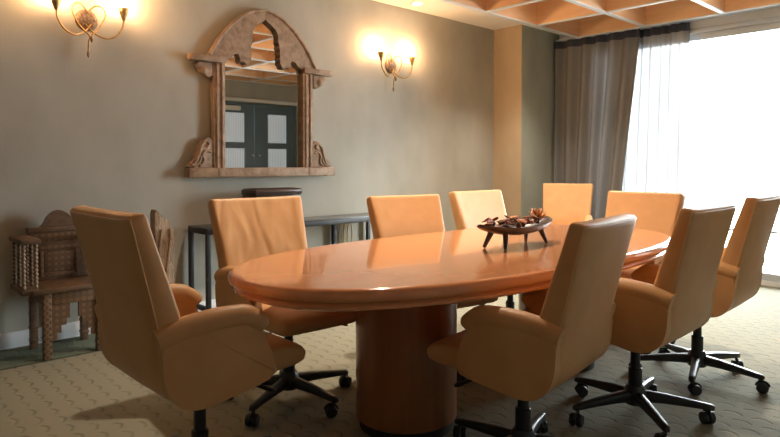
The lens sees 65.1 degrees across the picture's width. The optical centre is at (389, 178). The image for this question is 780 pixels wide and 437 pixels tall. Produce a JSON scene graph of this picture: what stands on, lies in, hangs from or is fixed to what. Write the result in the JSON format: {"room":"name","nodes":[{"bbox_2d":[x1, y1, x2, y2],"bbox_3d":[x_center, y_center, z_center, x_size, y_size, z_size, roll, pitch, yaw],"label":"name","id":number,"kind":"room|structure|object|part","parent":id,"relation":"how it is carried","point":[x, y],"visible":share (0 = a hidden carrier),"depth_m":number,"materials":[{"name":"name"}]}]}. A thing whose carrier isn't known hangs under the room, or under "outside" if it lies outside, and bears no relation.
{"room":"conference room","nodes":[
{"label":"conference room","id":0,"kind":"room"},
{"bbox_2d":[0,0,493,333],"bbox_3d":[-1.952,-0.323,4.492,8.690,2.820,0.100,-1,2,-43],"label":"wall","id":1,"kind":"structure","parent":0,"point":[119,127],"depth_m":4.77,"materials":[{"name":"paint"}]},
{"bbox_2d":[51,0,128,57],"bbox_3d":[-2.068,-1.076,4.207,0.500,0.483,0.132,-1,2,-43],"label":"wall sconce","id":2,"kind":"object","parent":1,"relation":"attached to","point":[86,20],"visible":1,"depth_m":4.23,"materials":[{"name":"gold metal"}]},
{"bbox_3d":[-2.133,-1.054,4.136,0.031,0.167,0.258,1,2,30],"label":"arm","id":3,"kind":"part","parent":2,"relation":"part of","materials":[{"name":"gold metal"}]},
{"bbox_3d":[-1.992,-1.057,4.268,0.258,0.167,0.031,-1,1,-27],"label":"arm","id":4,"kind":"part","parent":2,"relation":"part of","materials":[{"name":"gold metal"}]},
{"bbox_3d":[-1.887,-1.248,4.327,0.042,0.144,0.042,-1,2,-43],"label":"bulb","id":5,"kind":"part","parent":2,"relation":"part of","materials":[{"name":"white glass"}]},
{"bbox_2d":[0,299,215,349],"bbox_3d":[-1.876,1.034,4.516,8.590,0.105,0.016,-1,2,-43],"label":"baseboard","id":6,"kind":"structure","parent":1,"relation":"attached to","point":[15,339],"depth_m":4.03,"materials":[{"name":"white paint"}]},
{"bbox_2d":[185,9,334,177],"bbox_3d":[-1.051,-0.730,5.183,1.413,1.417,0.096,-1,2,-43],"label":"wall mirror","id":7,"kind":"object","parent":1,"relation":"attached to","point":[263,76],"visible":1,"depth_m":5.18,"materials":[{"name":"brown wood"}]},
{"bbox_3d":[-1.378,-0.507,4.902,0.105,0.840,0.067,-1,2,-43],"label":"post","id":8,"kind":"part","parent":7,"relation":"part of","materials":[{"name":"brown wood"}]},
{"bbox_2d":[225,22,300,167],"bbox_3d":[-1.081,-0.720,5.213,0.840,1.280,0.008,-1,2,-43],"label":"mirror glass","id":9,"kind":"object","parent":7,"relation":"on","point":[263,99],"depth_m":5.21,"materials":[{"name":"white"}]},
{"bbox_3d":[-1.048,-1.212,5.166,1.044,0.452,0.026,-1,2,-43],"label":"arch moulding","id":10,"kind":"part","parent":7,"relation":"part of","materials":[{"name":"brown wood"}]},
{"bbox_3d":[-0.749,-0.521,5.490,0.107,0.840,0.067,-1,2,-43],"label":"post","id":11,"kind":"part","parent":7,"relation":"part of","materials":[{"name":"brown wood"}]},
{"bbox_2d":[339,223,352,242],"bbox_3d":[-0.429,0.542,5.827,0.165,0.282,0.057,-1,2,-43],"label":"books","id":12,"kind":"object","parent":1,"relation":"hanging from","point":[344,225],"visible":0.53,"depth_m":5.82,"materials":[{"name":"beige paper"}]},
{"bbox_2d":[378,41,414,91],"bbox_3d":[0.049,-1.125,6.185,0.500,0.483,0.132,-1,2,-43],"label":"wall sconce","id":13,"kind":"object","parent":1,"relation":"attached to","point":[390,65],"visible":1,"depth_m":6.20,"materials":[{"name":"gold metal"}]},
{"bbox_3d":[-0.087,-1.290,6.008,0.042,0.144,0.042,-1,2,-43],"label":"bulb","id":14,"kind":"part","parent":13,"relation":"part of","materials":[{"name":"white glass"}]},
{"bbox_3d":[-0.017,-1.103,6.114,0.031,0.167,0.258,1,2,30],"label":"arm","id":15,"kind":"part","parent":13,"relation":"part of","materials":[{"name":"gold metal"}]},
{"bbox_3d":[0.124,-1.106,6.245,0.258,0.167,0.031,-1,1,-27],"label":"arm","id":16,"kind":"part","parent":13,"relation":"part of","materials":[{"name":"gold metal"}]},
{"bbox_3d":[0.230,-1.297,6.304,0.042,0.144,0.042,-1,2,-43],"label":"bulb","id":17,"kind":"part","parent":13,"relation":"part of","materials":[{"name":"white glass"}]},
{"bbox_2d":[0,285,779,436],"bbox_3d":[0.284,1.175,2.873,9.700,0.100,5.570,-1,2,-43],"label":"floor","id":18,"kind":"structure","parent":0,"point":[77,392],"depth_m":3.13,"materials":[{"name":"carpet"}]},
{"bbox_2d":[9,210,100,360],"bbox_3d":[-2.090,0.654,3.941,0.575,0.893,0.390,-1,2,-43],"label":"carved wooden chair","id":19,"kind":"object","parent":18,"relation":"on","point":[55,275],"visible":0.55,"depth_m":3.91,"materials":[{"name":"brown wood"}]},
{"bbox_3d":[-2.250,0.374,3.761,0.105,0.030,0.315,-1,2,-43],"label":"armrest","id":20,"kind":"part","parent":19,"relation":"part of","materials":[{"name":"brown wood"}]},
{"bbox_3d":[-2.251,0.678,3.768,0.097,0.032,0.315,-1,2,-43],"label":"arm","id":21,"kind":"part","parent":19,"relation":"part of","materials":[{"name":"brown wood"}]},
{"bbox_3d":[-2.314,0.895,3.967,0.051,0.410,0.051,-1,2,-43],"label":"leg","id":22,"kind":"part","parent":19,"relation":"part of","materials":[{"name":"brown wood"}]},
{"bbox_3d":[-2.096,0.900,3.733,0.051,0.410,0.051,-1,2,-43],"label":"leg","id":23,"kind":"part","parent":19,"relation":"part of","materials":[{"name":"brown wood"}]},
{"bbox_3d":[-2.090,0.676,3.942,0.465,0.028,0.390,-1,2,-43],"label":"seat","id":24,"kind":"part","parent":19,"relation":"part of","materials":[{"name":"brown wood"}]},
{"bbox_3d":[-2.201,0.486,4.060,0.375,0.347,0.050,-1,2,-43],"label":"backrest","id":25,"kind":"part","parent":19,"relation":"part of","materials":[{"name":"brown wood"}]},
{"bbox_3d":[-2.190,0.545,4.049,0.180,0.125,0.005,-1,2,-43],"label":"panel","id":26,"kind":"part","parent":19,"relation":"part of","materials":[{"name":"brown wood"}]},
{"bbox_3d":[-2.091,0.890,4.175,0.051,0.410,0.051,-1,2,-43],"label":"leg","id":27,"kind":"part","parent":19,"relation":"part of","materials":[{"name":"brown wood"}]},
{"bbox_3d":[-1.873,0.895,3.941,0.051,0.410,0.051,-1,2,-43],"label":"leg","id":28,"kind":"part","parent":19,"relation":"part of","materials":[{"name":"brown wood"}]},
{"bbox_2d":[150,209,174,283],"bbox_3d":[-1.677,0.654,4.518,0.145,0.865,0.102,-1,2,-43],"label":"carved post","id":29,"kind":"object","parent":18,"relation":"on","point":[162,230],"visible":0.53,"depth_m":4.49,"materials":[{"name":"brown wood"}]},
{"bbox_2d":[70,205,305,436],"bbox_3d":[-0.716,0.616,2.223,0.730,1.049,0.654,-1,2,-39],"label":"armchair","id":30,"kind":"object","parent":18,"relation":"on","point":[152,329],"visible":1,"depth_m":1.94,"materials":[{"name":"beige leather"}]},
{"bbox_3d":[-0.801,0.410,2.093,0.408,0.632,0.537,-1,2,-44],"label":"backrest","id":31,"kind":"part","parent":30,"relation":"part of","materials":[{"name":"beige leather"}]},
{"bbox_3d":[-0.896,0.585,2.348,0.413,0.263,0.057,-1,2,-44],"label":"arm","id":32,"kind":"part","parent":30,"relation":"part of","materials":[{"name":"leather"}]},
{"bbox_3d":[-0.554,0.593,1.994,0.413,0.263,0.057,-1,2,-44],"label":"arm","id":33,"kind":"part","parent":30,"relation":"part of","materials":[{"name":"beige leather"}]},
{"bbox_3d":[-0.498,0.724,2.163,0.214,0.041,0.030,0,1,18],"label":"lever","id":34,"kind":"part","parent":30,"relation":"part of","materials":[{"name":"black plastic"}]},
{"bbox_3d":[-0.646,0.640,2.248,0.525,0.116,0.437,-1,2,-44],"label":"seat","id":35,"kind":"part","parent":30,"relation":"part of","materials":[{"name":"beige leather"}]},
{"bbox_2d":[188,213,369,310],"bbox_3d":[-0.784,0.709,5.280,1.860,0.720,0.320,-1,2,-43],"label":"console table","id":36,"kind":"object","parent":18,"relation":"on","point":[333,220],"visible":0.44,"depth_m":4.75,"materials":[{"name":"grey metal"}]},
{"bbox_3d":[-1.549,0.746,4.762,0.034,0.670,0.034,-1,2,-43],"label":"leg","id":37,"kind":"part","parent":36,"relation":"part of","materials":[{"name":"black metal"}]},
{"bbox_3d":[-1.451,0.977,4.663,0.030,0.034,0.252,-1,2,-43],"label":"rail","id":38,"kind":"part","parent":36,"relation":"part of","materials":[{"name":"black metal"}]},
{"bbox_3d":[-1.353,0.751,4.553,0.034,0.670,0.034,-1,2,-43],"label":"leg","id":39,"kind":"part","parent":36,"relation":"part of","materials":[{"name":"black metal"}]},
{"bbox_2d":[241,187,301,197],"bbox_3d":[-0.976,0.215,5.071,0.450,0.278,0.242,-1,2,-43],"label":"box","id":40,"kind":"object","parent":36,"relation":"on","point":[281,191],"visible":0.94,"depth_m":4.97,"materials":[{"name":"brown wood"}]},
{"bbox_3d":[-0.784,0.378,5.272,1.860,0.042,0.320,-1,2,-43],"label":"frame","id":41,"kind":"part","parent":36,"relation":"part of","materials":[{"name":"black metal"}]},
{"bbox_3d":[-0.521,0.724,5.722,0.046,0.670,0.034,-1,2,-43],"label":"leg","id":42,"kind":"part","parent":36,"relation":"part of","materials":[{"name":"black metal"}]},
{"bbox_3d":[-0.214,0.717,6.008,0.034,0.670,0.034,-1,2,-43],"label":"leg","id":43,"kind":"part","parent":36,"relation":"part of","materials":[{"name":"black metal"}]},
{"bbox_2d":[208,196,355,426],"bbox_3d":[-0.503,0.612,3.114,0.680,1.016,0.711,-1,2,-37],"label":"armchair","id":44,"kind":"object","parent":18,"relation":"on","point":[244,229],"visible":0.54,"depth_m":3.12,"materials":[{"name":"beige leather"}]},
{"bbox_3d":[-0.731,0.604,2.961,0.057,0.263,0.413,-1,2,-41],"label":"arm","id":45,"kind":"part","parent":44,"relation":"part of","materials":[{"name":"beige leather"}]},
{"bbox_3d":[-0.615,0.418,3.198,0.537,0.632,0.408,-1,2,-41],"label":"backrest","id":46,"kind":"part","parent":44,"relation":"part of","materials":[{"name":"beige leather"}]},
{"bbox_3d":[-0.579,1.026,2.919,0.052,0.061,0.303,1,1,21],"label":"leg","id":47,"kind":"part","parent":44,"relation":"part of","materials":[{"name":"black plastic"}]},
{"bbox_3d":[-0.699,1.022,3.104,0.303,0.061,0.052,0,1,3],"label":"leg","id":48,"kind":"part","parent":44,"relation":"part of","materials":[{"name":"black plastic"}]},
{"bbox_3d":[-0.473,0.654,3.041,0.437,0.116,0.525,-1,2,-41],"label":"seat","id":49,"kind":"part","parent":44,"relation":"part of","materials":[{"name":"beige leather"}]},
{"bbox_3d":[-0.366,1.025,2.976,0.303,0.061,0.052,1,2,39],"label":"leg","id":50,"kind":"part","parent":44,"relation":"part of","materials":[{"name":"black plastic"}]},
{"bbox_3d":[-0.354,1.020,3.196,0.303,0.061,0.052,-1,2,-33],"label":"leg","id":51,"kind":"part","parent":44,"relation":"part of","materials":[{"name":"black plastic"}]},
{"bbox_2d":[366,194,498,381],"bbox_3d":[0.243,0.608,3.620,0.643,1.000,0.728,-1,2,-34],"label":"armchair","id":52,"kind":"object","parent":18,"relation":"on","point":[397,215],"visible":0.16,"depth_m":3.80,"materials":[{"name":"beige leather"}]},
{"bbox_3d":[0.182,0.421,3.759,0.537,0.632,0.408,-1,2,-34],"label":"backrest","id":53,"kind":"part","parent":52,"relation":"part of","materials":[{"name":"beige leather"}]},
{"bbox_3d":[0.303,0.658,3.586,0.437,0.116,0.525,-1,2,-34],"label":"seat","id":54,"kind":"part","parent":52,"relation":"part of","materials":[{"name":"beige leather"}]},
{"bbox_2d":[228,225,669,436],"bbox_3d":[0.518,0.731,3.170,2.819,0.774,1.277,-1,2,-43],"label":"conference table","id":55,"kind":"object","parent":18,"relation":"on","point":[404,292],"visible":0.73,"depth_m":2.60,"materials":[{"name":"brown wood"}]},
{"bbox_3d":[0.518,0.407,3.162,2.783,0.031,1.241,-1,2,-43],"label":"edge moulding","id":56,"kind":"part","parent":55,"relation":"part of","materials":[{"name":"brown wood"}]},
{"bbox_2d":[477,216,552,250],"bbox_3d":[0.652,0.277,3.148,0.206,0.135,0.653,1,2,45],"label":"tray","id":57,"kind":"object","parent":55,"relation":"on","point":[545,221],"visible":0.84,"depth_m":3.05,"materials":[{"name":"brown wood"}]},
{"bbox_3d":[0.492,0.301,3.065,0.061,0.090,0.032,0,1,-2],"label":"leg","id":58,"kind":"part","parent":57,"relation":"part of","materials":[{"name":"brown wood"}]},
{"bbox_3d":[0.569,0.303,2.989,0.032,0.090,0.061,0,1,2],"label":"leg","id":59,"kind":"part","parent":57,"relation":"part of","materials":[{"name":"brown wood"}]},
{"bbox_2d":[477,216,552,234],"bbox_3d":[0.652,0.247,3.147,0.206,0.076,0.653,1,2,45],"label":"bowl","id":60,"kind":"object","parent":57,"relation":"on","point":[545,221],"depth_m":3.04,"materials":[{"name":"brown wood"}]},
{"bbox_2d":[516,222,521,227],"bbox_3d":[0.644,0.231,3.053,0.032,0.038,0.031,0,1,-12],"label":"seed pod","id":61,"kind":"object","parent":57,"relation":"in","point":[518,224],"visible":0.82,"depth_m":3.04,"materials":[{"name":"brown plant"}]},
{"bbox_2d":[528,208,545,223],"bbox_3d":[0.795,0.199,3.294,0.096,0.084,0.094,1,1,24],"label":"dried flower","id":62,"kind":"object","parent":57,"relation":"in","point":[535,212],"visible":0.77,"depth_m":3.27,"materials":[{"name":"brown plant"}]},
{"bbox_3d":[0.810,0.298,3.232,0.058,0.089,0.031,0,1,-2],"label":"leg","id":63,"kind":"part","parent":57,"relation":"part of","materials":[{"name":"brown wood"}]},
{"bbox_2d":[449,190,514,308],"bbox_3d":[0.849,0.590,4.332,0.675,1.002,0.685,-1,2,-41],"label":"armchair","id":64,"kind":"object","parent":18,"relation":"on","point":[469,208],"visible":0.17,"depth_m":4.43,"materials":[{"name":"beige leather"}]},
{"bbox_3d":[0.745,0.403,4.417,0.537,0.632,0.408,-1,2,-41],"label":"backrest","id":65,"kind":"part","parent":64,"relation":"part of","materials":[{"name":"beige leather"}]},
{"bbox_2d":[427,213,636,436],"bbox_3d":[0.543,0.634,2.424,0.725,1.003,0.682,1,2,39],"label":"armchair","id":66,"kind":"object","parent":18,"relation":"on","point":[564,327],"visible":0.99,"depth_m":2.16,"materials":[{"name":"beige leather"}]},
{"bbox_3d":[0.480,0.681,2.449,0.525,0.116,0.437,1,2,39],"label":"seat","id":67,"kind":"part","parent":66,"relation":"part of","materials":[{"name":"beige leather"}]},
{"bbox_3d":[0.340,0.766,2.351,0.214,0.041,0.030,-1,1,-23],"label":"lever","id":68,"kind":"part","parent":66,"relation":"part of","materials":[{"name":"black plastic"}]},
{"bbox_3d":[0.393,1.034,2.552,0.303,0.061,0.052,1,2,45],"label":"leg","id":69,"kind":"part","parent":66,"relation":"part of","materials":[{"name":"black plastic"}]},
{"bbox_3d":[0.411,0.635,2.187,0.413,0.263,0.057,1,2,39],"label":"arm","id":70,"kind":"part","parent":66,"relation":"part of","materials":[{"name":"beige leather"}]},
{"bbox_3d":[0.611,1.034,2.587,0.052,0.061,0.303,1,1,27],"label":"leg","id":71,"kind":"part","parent":66,"relation":"part of","materials":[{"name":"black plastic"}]},
{"bbox_3d":[0.712,1.038,2.391,0.303,0.061,0.052,0,1,9],"label":"leg","id":72,"kind":"part","parent":66,"relation":"part of","materials":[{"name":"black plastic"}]},
{"bbox_3d":[0.720,0.626,2.570,0.413,0.263,0.057,1,2,39],"label":"arm","id":73,"kind":"part","parent":66,"relation":"part of","materials":[{"name":"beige leather"}]},
{"bbox_3d":[0.648,0.452,2.308,0.408,0.632,0.537,1,2,39],"label":"backrest","id":74,"kind":"part","parent":66,"relation":"part of","materials":[{"name":"beige leather"}]},
{"bbox_2d":[542,183,592,224],"bbox_3d":[1.824,0.547,6.521,0.662,0.986,0.697,1,1,23],"label":"armchair","id":75,"kind":"object","parent":18,"relation":"on","point":[566,204],"visible":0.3,"depth_m":6.69,"materials":[{"name":"beige leather"}]},
{"bbox_2d":[605,191,684,354],"bbox_3d":[1.567,0.595,4.187,0.703,1.000,0.669,-1,2,-41],"label":"armchair","id":76,"kind":"object","parent":18,"relation":"on","point":[654,211],"visible":0.2,"depth_m":4.25,"materials":[{"name":"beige leather"}]},
{"bbox_3d":[1.528,0.645,4.114,0.525,0.116,0.437,-1,2,-41],"label":"seat","id":77,"kind":"part","parent":76,"relation":"part of","materials":[{"name":"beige leather"}]},
{"bbox_3d":[1.691,0.409,4.250,0.408,0.632,0.537,-1,2,-41],"label":"backrest","id":78,"kind":"part","parent":76,"relation":"part of","materials":[{"name":"beige leather"}]},
{"bbox_3d":[1.772,0.596,3.999,0.413,0.263,0.057,-1,2,-41],"label":"arm","id":79,"kind":"part","parent":76,"relation":"part of","materials":[{"name":"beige leather"}]},
{"bbox_2d":[569,203,736,436],"bbox_3d":[1.189,0.616,2.889,0.710,1.017,0.688,1,2,42],"label":"armchair","id":80,"kind":"object","parent":18,"relation":"on","point":[661,304],"visible":0.88,"depth_m":2.63,"materials":[{"name":"beige leather"}]},
{"bbox_3d":[1.051,1.023,3.049,0.052,0.061,0.303,-1,2,-36],"label":"leg","id":81,"kind":"part","parent":80,"relation":"part of","materials":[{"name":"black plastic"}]},
{"bbox_3d":[0.983,1.028,2.839,0.303,0.061,0.052,0,1,-18],"label":"leg","id":82,"kind":"part","parent":80,"relation":"part of","materials":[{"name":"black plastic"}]},
{"bbox_3d":[1.020,0.609,2.680,0.057,0.263,0.413,-1,2,-44],"label":"arm","id":83,"kind":"part","parent":80,"relation":"part of","materials":[{"name":"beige leather"}]},
{"bbox_3d":[1.272,1.023,3.049,0.052,0.061,0.303,1,2,36],"label":"leg","id":84,"kind":"part","parent":80,"relation":"part of","materials":[{"name":"black metal"}]},
{"bbox_3d":[1.162,1.031,2.709,0.052,0.061,0.303,0,1,0],"label":"leg","id":85,"kind":"part","parent":80,"relation":"part of","materials":[{"name":"black metal"}]},
{"bbox_3d":[1.373,0.601,3.022,0.057,0.263,0.413,-1,2,-44],"label":"arm","id":86,"kind":"part","parent":80,"relation":"part of","materials":[{"name":"leather"}]},
{"bbox_3d":[1.340,1.028,2.839,0.303,0.061,0.052,0,1,18],"label":"leg","id":87,"kind":"part","parent":80,"relation":"part of","materials":[{"name":"black metal"}]},
{"bbox_3d":[1.270,0.427,2.770,0.537,0.632,0.408,-1,2,-44],"label":"backrest","id":88,"kind":"part","parent":80,"relation":"part of","materials":[{"name":"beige leather"}]},
{"bbox_2d":[629,193,779,395],"bbox_3d":[1.737,0.596,3.407,0.688,1.034,0.653,1,2,44],"label":"armchair","id":89,"kind":"object","parent":18,"relation":"on","point":[740,269],"visible":0.62,"depth_m":3.16,"materials":[{"name":"beige leather"}]},
{"bbox_3d":[1.546,1.013,3.482,0.303,0.061,0.052,0,1,13],"label":"leg","id":90,"kind":"part","parent":89,"relation":"part of","materials":[{"name":"black metal"}]},
{"bbox_3d":[1.712,1.009,3.627,0.052,0.061,0.303,0,1,-5],"label":"leg","id":91,"kind":"part","parent":89,"relation":"part of","materials":[{"name":"black metal"}]},
{"bbox_3d":[1.632,1.018,3.279,0.052,0.061,0.303,1,2,31],"label":"leg","id":92,"kind":"part","parent":89,"relation":"part of","materials":[{"name":"black metal"}]},
{"bbox_3d":[1.901,1.012,3.513,0.303,0.061,0.052,-1,1,-23],"label":"leg","id":93,"kind":"part","parent":89,"relation":"part of","materials":[{"name":"black metal"}]},
{"bbox_3d":[1.595,0.580,3.217,0.413,0.263,0.057,1,2,44],"label":"arm","id":94,"kind":"part","parent":89,"relation":"part of","materials":[{"name":"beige leather"}]},
{"bbox_3d":[1.852,1.017,3.298,0.052,0.061,0.303,-1,2,-41],"label":"leg","id":95,"kind":"part","parent":89,"relation":"part of","materials":[{"name":"black metal"}]},
{"bbox_3d":[1.936,0.572,3.571,0.413,0.263,0.057,1,2,44],"label":"arm","id":96,"kind":"part","parent":89,"relation":"part of","materials":[{"name":"leather"}]},
{"bbox_3d":[1.842,0.397,3.317,0.408,0.632,0.537,1,2,44],"label":"backrest","id":97,"kind":"part","parent":89,"relation":"part of","materials":[{"name":"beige leather"}]},
{"bbox_2d":[373,0,559,34],"bbox_3d":[0.247,-1.918,2.767,9.400,0.450,5.370,-1,2,-43],"label":"ceiling","id":98,"kind":"structure","parent":0,"point":[432,7],"depth_m":6.58,"materials":[{"name":"white paint"}]},
{"bbox_2d":[411,2,423,5],"bbox_3d":[0.275,-1.770,6.184,0.136,0.006,0.136,-1,2,-43],"label":"recessed light","id":99,"kind":"object","parent":98,"relation":"in","point":[413,3],"visible":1,"depth_m":6.19,"materials":[{"name":"white paint"}]},
{"bbox_2d":[493,25,521,220],"bbox_3d":[1.397,-0.388,7.280,0.012,2.820,0.400,-1,2,-43],"label":"wall","id":100,"kind":"structure","parent":0,"point":[507,130],"depth_m":7.25,"materials":[{"name":"beige paint"}]},
{"bbox_2d":[521,25,558,219],"bbox_3d":[1.732,-0.397,7.661,0.998,2.820,0.500,-1,2,-43],"label":"wall","id":101,"kind":"structure","parent":0,"point":[538,51],"depth_m":7.34,"materials":[{"name":"grey paint"}]},
{"bbox_2d":[534,0,551,3],"bbox_3d":[0.875,-1.805,2.864,7.875,0.020,4.490,-1,2,-43],"label":"ceiling panels","id":102,"kind":"object","parent":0,"point":[543,1],"depth_m":6.47,"materials":[{"name":"brown wood"}]},
{"bbox_2d":[449,0,779,35],"bbox_3d":[0.875,-1.859,2.862,7.915,0.573,4.530,-1,2,-43],"label":"ceiling","id":103,"kind":"structure","parent":0,"point":[554,10],"depth_m":6.35,"materials":[{"name":"brown wood"}]},
{"bbox_2d":[437,0,779,37],"bbox_3d":[0.875,-1.566,2.869,7.923,0.012,4.538,-1,2,-43],"label":"trim","id":104,"kind":"structure","parent":103,"relation":"attached to","point":[719,11],"depth_m":6.00,"materials":[{"name":"white paint"}]},
{"bbox_2d":[559,7,779,286],"bbox_3d":[3.925,-0.356,5.899,0.200,2.820,5.070,-1,2,-43],"label":"wall","id":105,"kind":"structure","parent":0,"point":[771,12],"depth_m":6.16,"materials":[{"name":"white paint"}]},
{"bbox_2d":[555,5,779,41],"bbox_3d":[3.347,-1.668,6.198,0.115,0.020,3.740,-1,2,-43],"label":"track","id":106,"kind":"object","parent":105,"relation":"attached to","point":[565,39],"visible":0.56,"depth_m":6.37,"materials":[{"name":"silver metal"}]},
{"bbox_2d":[553,28,639,219],"bbox_3d":[2.410,-0.337,7.180,0.104,2.682,1.070,-1,2,-43],"label":"drape","id":107,"kind":"object","parent":106,"relation":"hanging from","point":[595,76],"visible":0.79,"depth_m":7.18,"materials":[{"name":"fabric"}]},
{"bbox_2d":[622,22,689,207],"bbox_3d":[2.834,-0.329,6.838,0.064,2.682,0.970,-1,2,-43],"label":"sheer curtain","id":108,"kind":"object","parent":106,"relation":"hanging from","point":[656,160],"visible":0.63,"depth_m":6.68,"materials":[{"name":"white fabric"}]},
{"bbox_2d":[690,22,779,281],"bbox_3d":[3.363,-0.273,6.437,0.070,2.530,2.580,-1,2,-43],"label":"window","id":109,"kind":"structure","parent":105,"relation":"in","point":[774,26],"depth_m":6.14,"materials":[{"name":"silver metal"}]},
{"bbox_2d":[690,16,779,33],"bbox_3d":[3.317,-1.562,6.364,0.015,0.050,2.680,-1,2,-43],"label":"trim","id":110,"kind":"structure","parent":105,"relation":"attached to","point":[774,18],"depth_m":6.17,"materials":[{"name":"silver metal"}]},
{"label":"outside","id":111,"kind":"structure","parent":0,"visible":0},
{"bbox_2d":[725,223,779,273],"bbox_3d":[6.312,1.104,8.506,6.800,0.180,11.370,-1,2,-43],"label":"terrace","id":112,"kind":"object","parent":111,"point":[772,255],"depth_m":8.35,"materials":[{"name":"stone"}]}
]}

